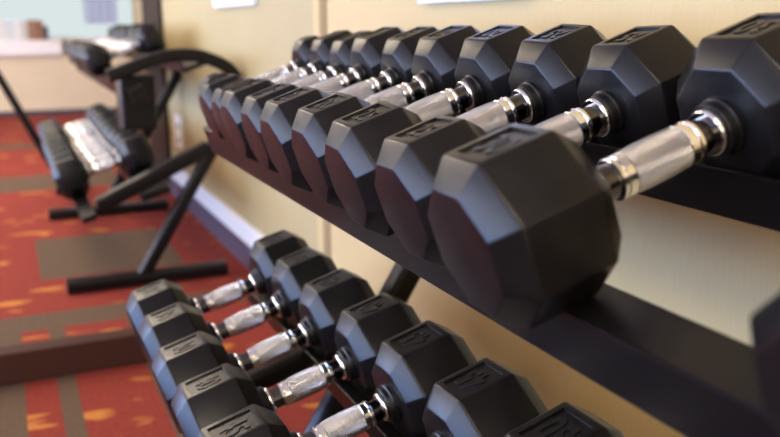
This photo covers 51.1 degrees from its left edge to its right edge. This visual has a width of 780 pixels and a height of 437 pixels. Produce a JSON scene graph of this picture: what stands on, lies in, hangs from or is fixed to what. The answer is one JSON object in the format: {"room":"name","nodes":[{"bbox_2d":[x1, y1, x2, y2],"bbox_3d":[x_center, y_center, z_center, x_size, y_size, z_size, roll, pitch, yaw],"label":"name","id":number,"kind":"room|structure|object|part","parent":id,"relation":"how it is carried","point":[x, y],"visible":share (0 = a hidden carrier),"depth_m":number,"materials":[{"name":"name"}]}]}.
{"room":"gym","nodes":[
{"label":"gym","id":0,"kind":"room"},
{"bbox_2d":[61,0,145,72],"bbox_3d":[-4.865,-2.468,8.933,8.000,2.650,0.100,-6,15,-24],"label":"wall","id":1,"kind":"structure","parent":0,"point":[136,4],"depth_m":9.75,"materials":[{"name":"beige paint"}]},
{"bbox_2d":[0,0,132,40],"bbox_3d":[-5.074,-2.664,8.678,4.450,1.550,0.090,-6,15,-24],"label":"window","id":2,"kind":"structure","parent":1,"relation":"in","point":[64,19],"depth_m":9.41,"materials":[{"name":"glass"}]},
{"bbox_3d":[-5.074,-1.934,8.853,4.450,0.050,0.090,-6,15,-24],"label":"sill","id":3,"kind":"part","parent":2,"relation":"part of","materials":[{"name":"white paint"}]},
{"bbox_2d":[83,0,117,23],"bbox_3d":[-3.361,-2.952,9.345,0.360,1.400,0.019,-6,15,-24],"label":"curtain","id":4,"kind":"object","parent":2,"relation":"hanging from","point":[95,11],"visible":1,"depth_m":9.48,"materials":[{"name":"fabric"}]},
{"bbox_2d":[0,112,369,436],"bbox_3d":[-2.015,0.243,3.289,8.000,0.001,13.400,-6,15,-24],"label":"floor","id":5,"kind":"structure","parent":0,"point":[38,253],"depth_m":3.12,"materials":[{"name":"red carpet"}]},
{"bbox_2d":[0,71,60,194],"bbox_3d":[-2.169,-0.738,4.683,0.642,1.259,0.069,-6,15,-24],"label":"frame","id":6,"kind":"object","parent":5,"relation":"on","point":[4,86],"visible":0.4,"depth_m":4.72,"materials":[{"name":"black metal"}]},
{"bbox_2d":[0,39,131,116],"bbox_3d":[-4.781,-1.497,8.797,3.850,0.825,0.420,-6,15,-24],"label":"wall","id":7,"kind":"structure","parent":5,"relation":"on","point":[43,79],"depth_m":9.08,"materials":[{"name":"beige paint"}]},
{"bbox_2d":[0,21,6,39],"bbox_3d":[-4.221,-2.045,8.879,0.081,0.204,0.163,-6,15,-24],"label":"book","id":8,"kind":"object","parent":7,"relation":"on","point":[3,34],"visible":0.97,"depth_m":8.81,"materials":[{"name":"beige paper"}]},
{"bbox_2d":[6,21,13,39],"bbox_3d":[-4.150,-2.050,8.912,0.066,0.198,0.163,-6,15,-24],"label":"book","id":9,"kind":"object","parent":7,"relation":"on","point":[9,24],"visible":0.98,"depth_m":8.84,"materials":[{"name":"grey paper"}]},
{"bbox_2d":[13,20,22,39],"bbox_3d":[-4.080,-2.063,8.942,0.081,0.208,0.163,-6,15,-24],"label":"book","id":10,"kind":"object","parent":7,"relation":"on","point":[17,28],"visible":0.99,"depth_m":8.87,"materials":[{"name":"beige paper"}]},
{"bbox_2d":[21,21,28,39],"bbox_3d":[-4.014,-2.065,8.973,0.056,0.198,0.163,-6,15,-24],"label":"book","id":11,"kind":"object","parent":7,"relation":"on","point":[23,23],"visible":0.99,"depth_m":8.90,"materials":[{"name":"beige paper"}]},
{"bbox_2d":[27,20,36,39],"bbox_3d":[-3.951,-2.082,9.000,0.076,0.218,0.163,-6,15,-24],"label":"book","id":12,"kind":"object","parent":7,"relation":"on","point":[30,23],"visible":0.95,"depth_m":8.93,"materials":[{"name":"brown paper"}]},
{"bbox_2d":[35,20,43,39],"bbox_3d":[-3.881,-2.087,9.032,0.071,0.214,0.163,-6,15,-24],"label":"book","id":13,"kind":"object","parent":7,"relation":"on","point":[38,23],"visible":0.87,"depth_m":8.96,"materials":[{"name":"brown paper"}]},
{"bbox_2d":[43,26,48,39],"bbox_3d":[-3.824,-2.064,9.065,0.046,0.154,0.163,-6,15,-24],"label":"book","id":14,"kind":"object","parent":7,"relation":"on","point":[45,28],"visible":0.89,"depth_m":8.99,"materials":[{"name":"grey paper"}]},
{"bbox_2d":[0,328,147,385],"bbox_3d":[-1.409,0.455,2.196,1.760,0.095,0.070,-6,15,-24],"label":"beam","id":15,"kind":"structure","parent":5,"relation":"on","point":[33,361],"depth_m":2.38,"materials":[{"name":"brown wood"}]},
{"bbox_2d":[48,43,243,293],"bbox_3d":[-1.429,-0.458,4.261,0.728,0.908,2.587,-6,15,-24],"label":"dumbbell rack","id":16,"kind":"object","parent":5,"relation":"on","point":[137,108],"visible":0.59,"depth_m":3.16,"materials":[{"name":"black metal"}]},
{"bbox_2d":[37,103,106,129],"bbox_3d":[-1.850,-0.547,4.806,0.419,0.247,0.155,-6,15,-24],"label":"dumbbell","id":17,"kind":"object","parent":16,"relation":"on","point":[89,108],"visible":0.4,"depth_m":4.79,"materials":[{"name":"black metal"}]},
{"bbox_2d":[38,105,109,133],"bbox_3d":[-1.780,-0.513,4.660,0.419,0.247,0.155,-6,15,-24],"label":"dumbbell","id":18,"kind":"object","parent":16,"relation":"on","point":[92,111],"visible":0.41,"depth_m":4.64,"materials":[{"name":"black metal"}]},
{"bbox_2d":[40,108,113,136],"bbox_3d":[-1.710,-0.478,4.513,0.419,0.247,0.155,-6,15,-24],"label":"dumbbell","id":19,"kind":"object","parent":16,"relation":"on","point":[72,133],"visible":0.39,"depth_m":4.49,"materials":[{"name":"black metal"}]},
{"bbox_2d":[41,111,117,141],"bbox_3d":[-1.639,-0.443,4.367,0.419,0.247,0.155,-6,15,-24],"label":"dumbbell","id":20,"kind":"object","parent":16,"relation":"on","point":[99,117],"visible":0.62,"depth_m":4.34,"materials":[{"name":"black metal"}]},
{"bbox_3d":[-1.639,-0.443,4.367,0.140,0.034,0.034,-23,21,-19],"label":"handle","id":21,"kind":"part","parent":20,"relation":"part of","materials":[{"name":"silver metal"}]},
{"bbox_2d":[42,118,117,150],"bbox_3d":[-1.482,-0.360,4.016,0.420,0.253,0.162,-6,15,-24],"label":"dumbbell","id":22,"kind":"object","parent":16,"relation":"on","point":[105,124],"visible":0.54,"depth_m":3.99,"materials":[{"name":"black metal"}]},
{"bbox_3d":[-1.482,-0.360,4.016,0.140,0.034,0.034,-23,21,-19],"label":"handle","id":23,"kind":"part","parent":22,"relation":"part of","materials":[{"name":"silver metal"}]},
{"bbox_2d":[42,115,117,145],"bbox_3d":[-1.550,-0.392,4.163,0.419,0.247,0.155,-6,15,-24],"label":"dumbbell","id":24,"kind":"object","parent":16,"relation":"on","point":[99,133],"visible":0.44,"depth_m":4.14,"materials":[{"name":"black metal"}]},
{"bbox_2d":[44,122,118,156],"bbox_3d":[-1.411,-0.325,3.869,0.420,0.253,0.162,-6,15,-24],"label":"dumbbell","id":25,"kind":"object","parent":16,"relation":"on","point":[109,128],"visible":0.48,"depth_m":3.84,"materials":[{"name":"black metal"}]},
{"bbox_3d":[-1.411,-0.325,3.869,0.140,0.034,0.034,-23,21,-19],"label":"handle","id":26,"kind":"part","parent":25,"relation":"part of","materials":[{"name":"silver metal"}]},
{"bbox_2d":[46,127,124,167],"bbox_3d":[-1.340,-0.291,3.724,0.420,0.253,0.162,-6,15,-24],"label":"dumbbell","id":27,"kind":"object","parent":16,"relation":"on","point":[114,132],"visible":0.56,"depth_m":3.70,"materials":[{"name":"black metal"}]},
{"bbox_3d":[-1.340,-0.291,3.724,0.140,0.034,0.034,-23,21,-19],"label":"handle","id":28,"kind":"part","parent":27,"relation":"part of","materials":[{"name":"silver metal"}]},
{"bbox_3d":[-1.671,-0.271,4.194,0.058,0.037,2.580,-6,15,-24],"label":"rail","id":29,"kind":"part","parent":16,"relation":"part of","materials":[{"name":"black metal"}]},
{"bbox_2d":[64,25,118,62],"bbox_3d":[-1.789,-1.066,4.994,0.386,0.236,0.133,-6,15,-24],"label":"dumbbell","id":30,"kind":"object","parent":16,"relation":"on","point":[110,28],"visible":0.16,"depth_m":4.97,"materials":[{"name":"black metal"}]},
{"bbox_2d":[66,25,122,63],"bbox_3d":[-1.725,-1.034,4.860,0.386,0.236,0.133,-6,15,-24],"label":"dumbbell","id":31,"kind":"object","parent":16,"relation":"on","point":[112,29],"visible":0.22,"depth_m":4.84,"materials":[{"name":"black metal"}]},
{"bbox_2d":[49,130,142,166],"bbox_3d":[-1.267,-0.257,3.578,0.420,0.253,0.162,-6,15,-24],"label":"dumbbell","id":32,"kind":"object","parent":16,"relation":"on","point":[119,136],"visible":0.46,"depth_m":3.56,"materials":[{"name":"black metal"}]},
{"bbox_3d":[-1.267,-0.257,3.578,0.140,0.034,0.034,-23,21,-19],"label":"handle","id":33,"kind":"part","parent":32,"relation":"part of","materials":[{"name":"silver metal"}]},
{"bbox_2d":[70,28,122,68],"bbox_3d":[-1.540,-0.934,4.455,0.386,0.236,0.133,-6,15,-24],"label":"dumbbell","id":34,"kind":"object","parent":16,"relation":"on","point":[120,31],"visible":0.16,"depth_m":4.43,"materials":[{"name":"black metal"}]},
{"bbox_2d":[68,24,126,61],"bbox_3d":[-1.659,-1.002,4.726,0.386,0.236,0.133,-6,15,-24],"label":"dumbbell","id":35,"kind":"object","parent":16,"relation":"on","point":[115,30],"visible":0.2,"depth_m":4.72,"materials":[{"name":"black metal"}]},
{"bbox_2d":[69,25,128,65],"bbox_3d":[-1.601,-0.968,4.590,0.386,0.236,0.133,-6,15,-24],"label":"dumbbell","id":36,"kind":"object","parent":16,"relation":"on","point":[118,29],"visible":0.11,"depth_m":4.57,"materials":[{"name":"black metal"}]},
{"bbox_2d":[50,133,156,199],"bbox_3d":[-1.200,-0.221,3.430,0.420,0.253,0.162,-6,15,-24],"label":"dumbbell","id":37,"kind":"object","parent":16,"relation":"on","point":[71,178],"visible":1,"depth_m":3.40,"materials":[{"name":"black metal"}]},
{"bbox_3d":[-1.200,-0.221,3.430,0.140,0.034,0.034,-23,21,-19],"label":"handle","id":38,"kind":"part","parent":37,"relation":"part of","materials":[{"name":"silver metal"}]},
{"bbox_2d":[72,23,136,69],"bbox_3d":[-1.476,-0.907,4.320,0.389,0.245,0.143,-6,15,-24],"label":"dumbbell","id":39,"kind":"object","parent":16,"relation":"on","point":[125,29],"visible":0.28,"depth_m":4.29,"materials":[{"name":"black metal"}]},
{"bbox_2d":[76,23,143,70],"bbox_3d":[-1.388,-0.865,4.141,0.389,0.245,0.143,-6,15,-24],"label":"dumbbell","id":40,"kind":"object","parent":16,"relation":"on","point":[132,27],"visible":0.25,"depth_m":4.12,"materials":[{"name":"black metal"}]},
{"bbox_3d":[-1.478,-0.730,4.176,0.070,0.078,2.580,-6,15,-24],"label":"rail","id":41,"kind":"part","parent":16,"relation":"part of","materials":[{"name":"black"}]},
{"bbox_2d":[78,23,146,73],"bbox_3d":[-1.327,-0.832,4.006,0.389,0.245,0.143,-6,15,-24],"label":"dumbbell","id":42,"kind":"object","parent":16,"relation":"on","point":[133,33],"visible":0.27,"depth_m":3.98,"materials":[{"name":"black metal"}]},
{"bbox_2d":[81,23,166,76],"bbox_3d":[-1.261,-0.800,3.872,0.389,0.245,0.143,-6,15,-24],"label":"dumbbell","id":43,"kind":"object","parent":16,"relation":"on","point":[150,38],"visible":0.98,"depth_m":3.84,"materials":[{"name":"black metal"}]},
{"bbox_3d":[-1.261,-0.800,3.872,0.140,0.034,0.034,-26,22,-18],"label":"handle","id":44,"kind":"part","parent":43,"relation":"part of","materials":[{"name":"silver metal"}]},
{"bbox_3d":[-1.365,-0.482,4.359,0.527,0.908,0.050,-6,15,-24],"label":"leg","id":45,"kind":"part","parent":16,"relation":"part of","materials":[{"name":"black metal"}]},
{"bbox_3d":[-0.991,-0.458,3.187,0.130,0.210,0.150,-6,15,-24],"label":"panel","id":46,"kind":"part","parent":16,"relation":"part of","materials":[{"name":"black metal"}]},
{"bbox_3d":[-1.446,-0.365,4.279,0.121,0.054,2.580,-6,15,-24],"label":"rail","id":47,"kind":"part","parent":16,"relation":"part of","materials":[{"name":"black metal"}]},
{"bbox_3d":[-0.911,-0.164,3.154,0.455,0.251,0.050,-6,15,-24],"label":"arm","id":48,"kind":"part","parent":16,"relation":"part of","materials":[{"name":"black metal"}]},
{"bbox_3d":[-1.288,-0.851,4.239,0.113,0.049,2.580,-6,15,-24],"label":"rail","id":49,"kind":"part","parent":16,"relation":"part of","materials":[{"name":"black metal"}]},
{"bbox_3d":[-0.808,-0.204,3.194,0.527,0.908,0.050,-6,15,-24],"label":"leg","id":50,"kind":"part","parent":16,"relation":"part of","materials":[{"name":"black metal"}]},
{"bbox_2d":[203,116,779,436],"bbox_3d":[0.049,0.317,1.109,0.667,0.866,2.080,-6,15,-24],"label":"dumbbell rack","id":51,"kind":"object","parent":5,"relation":"on","point":[696,379],"visible":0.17,"depth_m":0.69,"materials":[{"name":"black metal"}]},
{"bbox_2d":[125,229,308,361],"bbox_3d":[-0.360,0.170,1.792,0.421,0.255,0.164,-7,15,-26],"label":"dumbbell","id":52,"kind":"object","parent":51,"relation":"on","point":[265,252],"visible":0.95,"depth_m":1.77,"materials":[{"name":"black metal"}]},
{"bbox_3d":[-0.360,0.170,1.792,0.140,0.034,0.034,-23,22,-21],"label":"handle","id":53,"kind":"part","parent":52,"relation":"part of","materials":[{"name":"silver metal"}]},
{"bbox_2d":[138,247,336,364],"bbox_3d":[-0.288,0.205,1.647,0.419,0.254,0.164,-7,15,-26],"label":"dumbbell","id":54,"kind":"object","parent":51,"relation":"on","point":[165,326],"visible":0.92,"depth_m":1.62,"materials":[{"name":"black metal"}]},
{"bbox_3d":[-0.288,0.205,1.647,0.140,0.034,0.034,-23,21,-21],"label":"handle","id":55,"kind":"part","parent":54,"relation":"part of","materials":[{"name":"silver metal"}]},
{"bbox_2d":[199,36,319,90],"bbox_3d":[-0.274,-0.312,1.854,0.316,0.202,0.121,-7,15,-28],"label":"dumbbell","id":56,"kind":"object","parent":51,"relation":"on","point":[301,48],"visible":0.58,"depth_m":1.85,"materials":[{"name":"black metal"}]},
{"bbox_3d":[-0.274,-0.312,1.854,0.140,0.034,0.034,-27,22,-21],"label":"handle","id":57,"kind":"part","parent":56,"relation":"part of","materials":[{"name":"silver metal"}]},
{"bbox_2d":[151,268,375,433],"bbox_3d":[-0.217,0.241,1.503,0.430,0.254,0.161,-7,15,-26],"label":"dumbbell","id":58,"kind":"object","parent":51,"relation":"on","point":[322,301],"visible":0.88,"depth_m":1.48,"materials":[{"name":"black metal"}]},
{"bbox_3d":[-0.217,0.241,1.503,0.140,0.034,0.034,-23,21,-21],"label":"handle","id":59,"kind":"part","parent":58,"relation":"part of","materials":[{"name":"silver metal"}]},
{"bbox_2d":[198,30,352,138],"bbox_3d":[-0.220,-0.286,1.737,0.371,0.225,0.124,-7,15,-27],"label":"dumbbell","id":60,"kind":"object","parent":51,"relation":"on","point":[321,47],"visible":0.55,"depth_m":1.72,"materials":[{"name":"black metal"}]},
{"bbox_3d":[-0.220,-0.286,1.737,0.140,0.034,0.034,-27,21,-20],"label":"handle","id":61,"kind":"part","parent":60,"relation":"part of","materials":[{"name":"silver metal"}]},
{"bbox_3d":[-0.185,0.289,1.681,0.464,0.172,0.050,-6,15,-24],"label":"arm","id":62,"kind":"part","parent":51,"relation":"part of","materials":[{"name":"black metal"}]},
{"bbox_2d":[211,31,371,145],"bbox_3d":[-0.169,-0.259,1.625,0.372,0.225,0.125,-7,15,-27],"label":"dumbbell","id":63,"kind":"object","parent":51,"relation":"on","point":[340,53],"visible":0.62,"depth_m":1.61,"materials":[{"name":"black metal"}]},
{"bbox_3d":[-0.169,-0.259,1.625,0.140,0.034,0.034,-27,21,-20],"label":"handle","id":64,"kind":"part","parent":63,"relation":"part of","materials":[{"name":"silver metal"}]},
{"bbox_2d":[171,292,420,436],"bbox_3d":[-0.140,0.274,1.355,0.434,0.256,0.161,-6,15,-24],"label":"dumbbell","id":65,"kind":"object","parent":51,"relation":"on","point":[204,399],"visible":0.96,"depth_m":1.33,"materials":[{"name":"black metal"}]},
{"bbox_3d":[-0.140,0.274,1.355,0.140,0.034,0.034,-23,20,-19],"label":"handle","id":66,"kind":"part","parent":65,"relation":"part of","materials":[{"name":"silver metal"}]},
{"bbox_2d":[220,26,404,161],"bbox_3d":[-0.120,-0.233,1.506,0.384,0.236,0.134,-7,15,-26],"label":"dumbbell","id":67,"kind":"object","parent":51,"relation":"on","point":[367,49],"visible":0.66,"depth_m":1.48,"materials":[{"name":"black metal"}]},
{"bbox_3d":[-0.120,-0.233,1.506,0.140,0.034,0.034,-27,23,-20],"label":"handle","id":68,"kind":"part","parent":67,"relation":"part of","materials":[{"name":"silver metal"}]},
{"bbox_3d":[0.111,0.382,1.154,0.121,0.054,2.080,-6,15,-24],"label":"rail","id":69,"kind":"part","parent":51,"relation":"part of","materials":[{"name":"black metal"}]},
{"bbox_2d":[197,320,476,436],"bbox_3d":[-0.069,0.308,1.207,0.442,0.260,0.164,-6,15,-25],"label":"dumbbell","id":70,"kind":"object","parent":51,"relation":"on","point":[408,364],"visible":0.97,"depth_m":1.19,"materials":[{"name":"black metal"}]},
{"bbox_3d":[-0.069,0.308,1.207,0.140,0.034,0.034,-23,21,-20],"label":"handle","id":71,"kind":"part","parent":70,"relation":"part of","materials":[{"name":"silver metal"}]},
{"bbox_2d":[241,26,438,172],"bbox_3d":[-0.060,-0.205,1.386,0.386,0.237,0.133,-6,15,-25],"label":"dumbbell","id":72,"kind":"object","parent":51,"relation":"on","point":[399,50],"visible":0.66,"depth_m":1.37,"materials":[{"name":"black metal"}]},
{"bbox_3d":[-0.060,-0.205,1.386,0.140,0.034,0.034,-26,23,-19],"label":"handle","id":73,"kind":"part","parent":72,"relation":"part of","materials":[{"name":"silver metal"}]},
{"bbox_3d":[-0.076,0.192,1.710,0.375,0.831,0.050,-6,15,-24],"label":"leg","id":74,"kind":"part","parent":51,"relation":"part of","materials":[{"name":"black metal"}]},
{"bbox_2d":[260,25,480,191],"bbox_3d":[-0.009,-0.175,1.259,0.385,0.241,0.140,-6,15,-24],"label":"dumbbell","id":75,"kind":"object","parent":51,"relation":"on","point":[436,56],"visible":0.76,"depth_m":1.23,"materials":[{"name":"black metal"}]},
{"bbox_3d":[-0.009,-0.175,1.259,0.140,0.034,0.034,-26,23,-18],"label":"handle","id":76,"kind":"part","parent":75,"relation":"part of","materials":[{"name":"silver metal"}]},
{"bbox_2d":[292,24,534,209],"bbox_3d":[0.051,-0.146,1.135,0.382,0.241,0.141,-6,15,-24],"label":"dumbbell","id":77,"kind":"object","parent":51,"relation":"on","point":[486,60],"visible":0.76,"depth_m":1.11,"materials":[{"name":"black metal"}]},
{"bbox_3d":[0.051,-0.146,1.135,0.140,0.034,0.034,-26,24,-18],"label":"handle","id":78,"kind":"part","parent":77,"relation":"part of","materials":[{"name":"silver metal"}]},
{"bbox_2d":[325,23,606,235],"bbox_3d":[0.110,-0.115,1.007,0.389,0.244,0.142,-6,15,-23],"label":"dumbbell","id":79,"kind":"object","parent":51,"relation":"on","point":[548,65],"visible":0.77,"depth_m":0.98,"materials":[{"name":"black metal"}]},
{"bbox_3d":[0.110,-0.115,1.007,0.140,0.034,0.034,-25,24,-17],"label":"handle","id":80,"kind":"part","parent":79,"relation":"part of","materials":[{"name":"silver metal"}]},
{"bbox_2d":[422,358,547,436],"bbox_3d":[0.004,0.341,1.059,0.444,0.264,0.166,-6,15,-25],"label":"dumbbell","id":81,"kind":"object","parent":51,"relation":"on","point":[487,397],"visible":0.99,"depth_m":1.05,"materials":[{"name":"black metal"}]},
{"bbox_2d":[375,25,695,268],"bbox_3d":[0.172,-0.084,0.880,0.387,0.242,0.140,-6,15,-24],"label":"dumbbell","id":82,"kind":"object","parent":51,"relation":"on","point":[627,90],"visible":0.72,"depth_m":0.85,"materials":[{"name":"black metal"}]},
{"bbox_3d":[0.172,-0.084,0.880,0.140,0.034,0.034,-26,20,-17],"label":"handle","id":83,"kind":"part","parent":82,"relation":"part of","materials":[{"name":"silver metal"}]},
{"bbox_2d":[504,402,623,436],"bbox_3d":[0.078,0.374,0.902,0.455,0.274,0.176,-6,15,-25],"label":"dumbbell","id":84,"kind":"object","parent":51,"relation":"on","point":[566,419],"visible":1,"depth_m":0.93,"materials":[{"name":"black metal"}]},
{"bbox_2d":[428,12,779,329],"bbox_3d":[0.234,-0.052,0.728,0.410,0.259,0.152,-5,14,-22],"label":"dumbbell","id":85,"kind":"object","parent":51,"relation":"on","point":[521,218],"visible":1,"depth_m":0.66,"materials":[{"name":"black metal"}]},
{"bbox_3d":[0.234,-0.052,0.728,0.140,0.034,0.034,-25,20,-16],"label":"handle","id":86,"kind":"part","parent":85,"relation":"part of","materials":[{"name":"silver metal"}]},
{"bbox_3d":[0.220,-0.099,1.091,0.113,0.049,2.080,-6,15,-24],"label":"rail","id":87,"kind":"part","parent":51,"relation":"part of","materials":[{"name":"black metal"}]},
{"bbox_2d":[750,292,779,433],"bbox_3d":[0.372,0.025,0.454,0.371,0.229,0.130,-6,15,-24],"label":"dumbbell","id":88,"kind":"object","parent":51,"relation":"on","point":[765,321],"visible":1,"depth_m":0.43,"materials":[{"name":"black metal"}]},
{"bbox_2d":[162,0,779,436],"bbox_3d":[0.412,-0.617,1.184,0.120,2.650,8.000,-6,15,-24],"label":"wall","id":89,"kind":"structure","parent":0,"point":[713,271],"depth_m":1.51,"materials":[{"name":"paint"}]},
{"bbox_2d":[141,0,171,192],"bbox_3d":[-1.400,-1.518,4.956,0.150,2.650,0.640,-6,15,-24],"label":"trim","id":90,"kind":"structure","parent":89,"relation":"attached to","point":[151,9],"depth_m":4.96,"materials":[{"name":"brown wood"}]},
{"bbox_2d":[174,114,183,149],"bbox_3d":[-1.188,-0.489,4.588,0.011,0.180,0.200,-6,15,-24],"label":"wall outlet","id":91,"kind":"object","parent":89,"relation":"attached to","point":[177,119],"visible":1,"depth_m":4.56,"materials":[{"name":"white plastic"}]},
{"bbox_2d":[170,177,251,271],"bbox_3d":[0.349,0.627,1.451,0.018,0.105,8.000,-6,15,-24],"label":"trim","id":92,"kind":"structure","parent":89,"relation":"attached to","point":[240,249],"depth_m":3.85,"materials":[{"name":"grey"}]},
{"bbox_2d":[171,170,264,247],"bbox_3d":[0.352,0.535,1.430,0.012,0.095,8.000,-6,15,-24],"label":"baseboard","id":93,"kind":"structure","parent":89,"relation":"attached to","point":[249,234],"depth_m":3.72,"materials":[{"name":"beige"}]},
{"bbox_2d":[213,0,257,6],"bbox_3d":[-0.618,-1.052,3.184,0.020,0.432,0.620,-6,15,-24],"label":"framed notice","id":94,"kind":"object","parent":89,"relation":"attached to","point":[216,3],"visible":1,"depth_m":3.21,"materials":[{"name":"white paper"}]},
{"bbox_2d":[319,0,330,257],"bbox_3d":[-0.196,-0.984,2.288,0.003,2.450,0.055,-6,15,-24],"label":"trim","id":95,"kind":"structure","parent":89,"relation":"attached to","point":[322,3],"depth_m":2.41,"materials":[{"name":"brown"}]},
{"bbox_2d":[418,0,492,3],"bbox_3d":[0.158,-0.628,1.570,0.020,0.407,0.420,-6,15,-24],"label":"framed notice","id":96,"kind":"object","parent":89,"relation":"attached to","point":[419,1],"visible":1,"depth_m":1.71,"materials":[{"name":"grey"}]}
]}

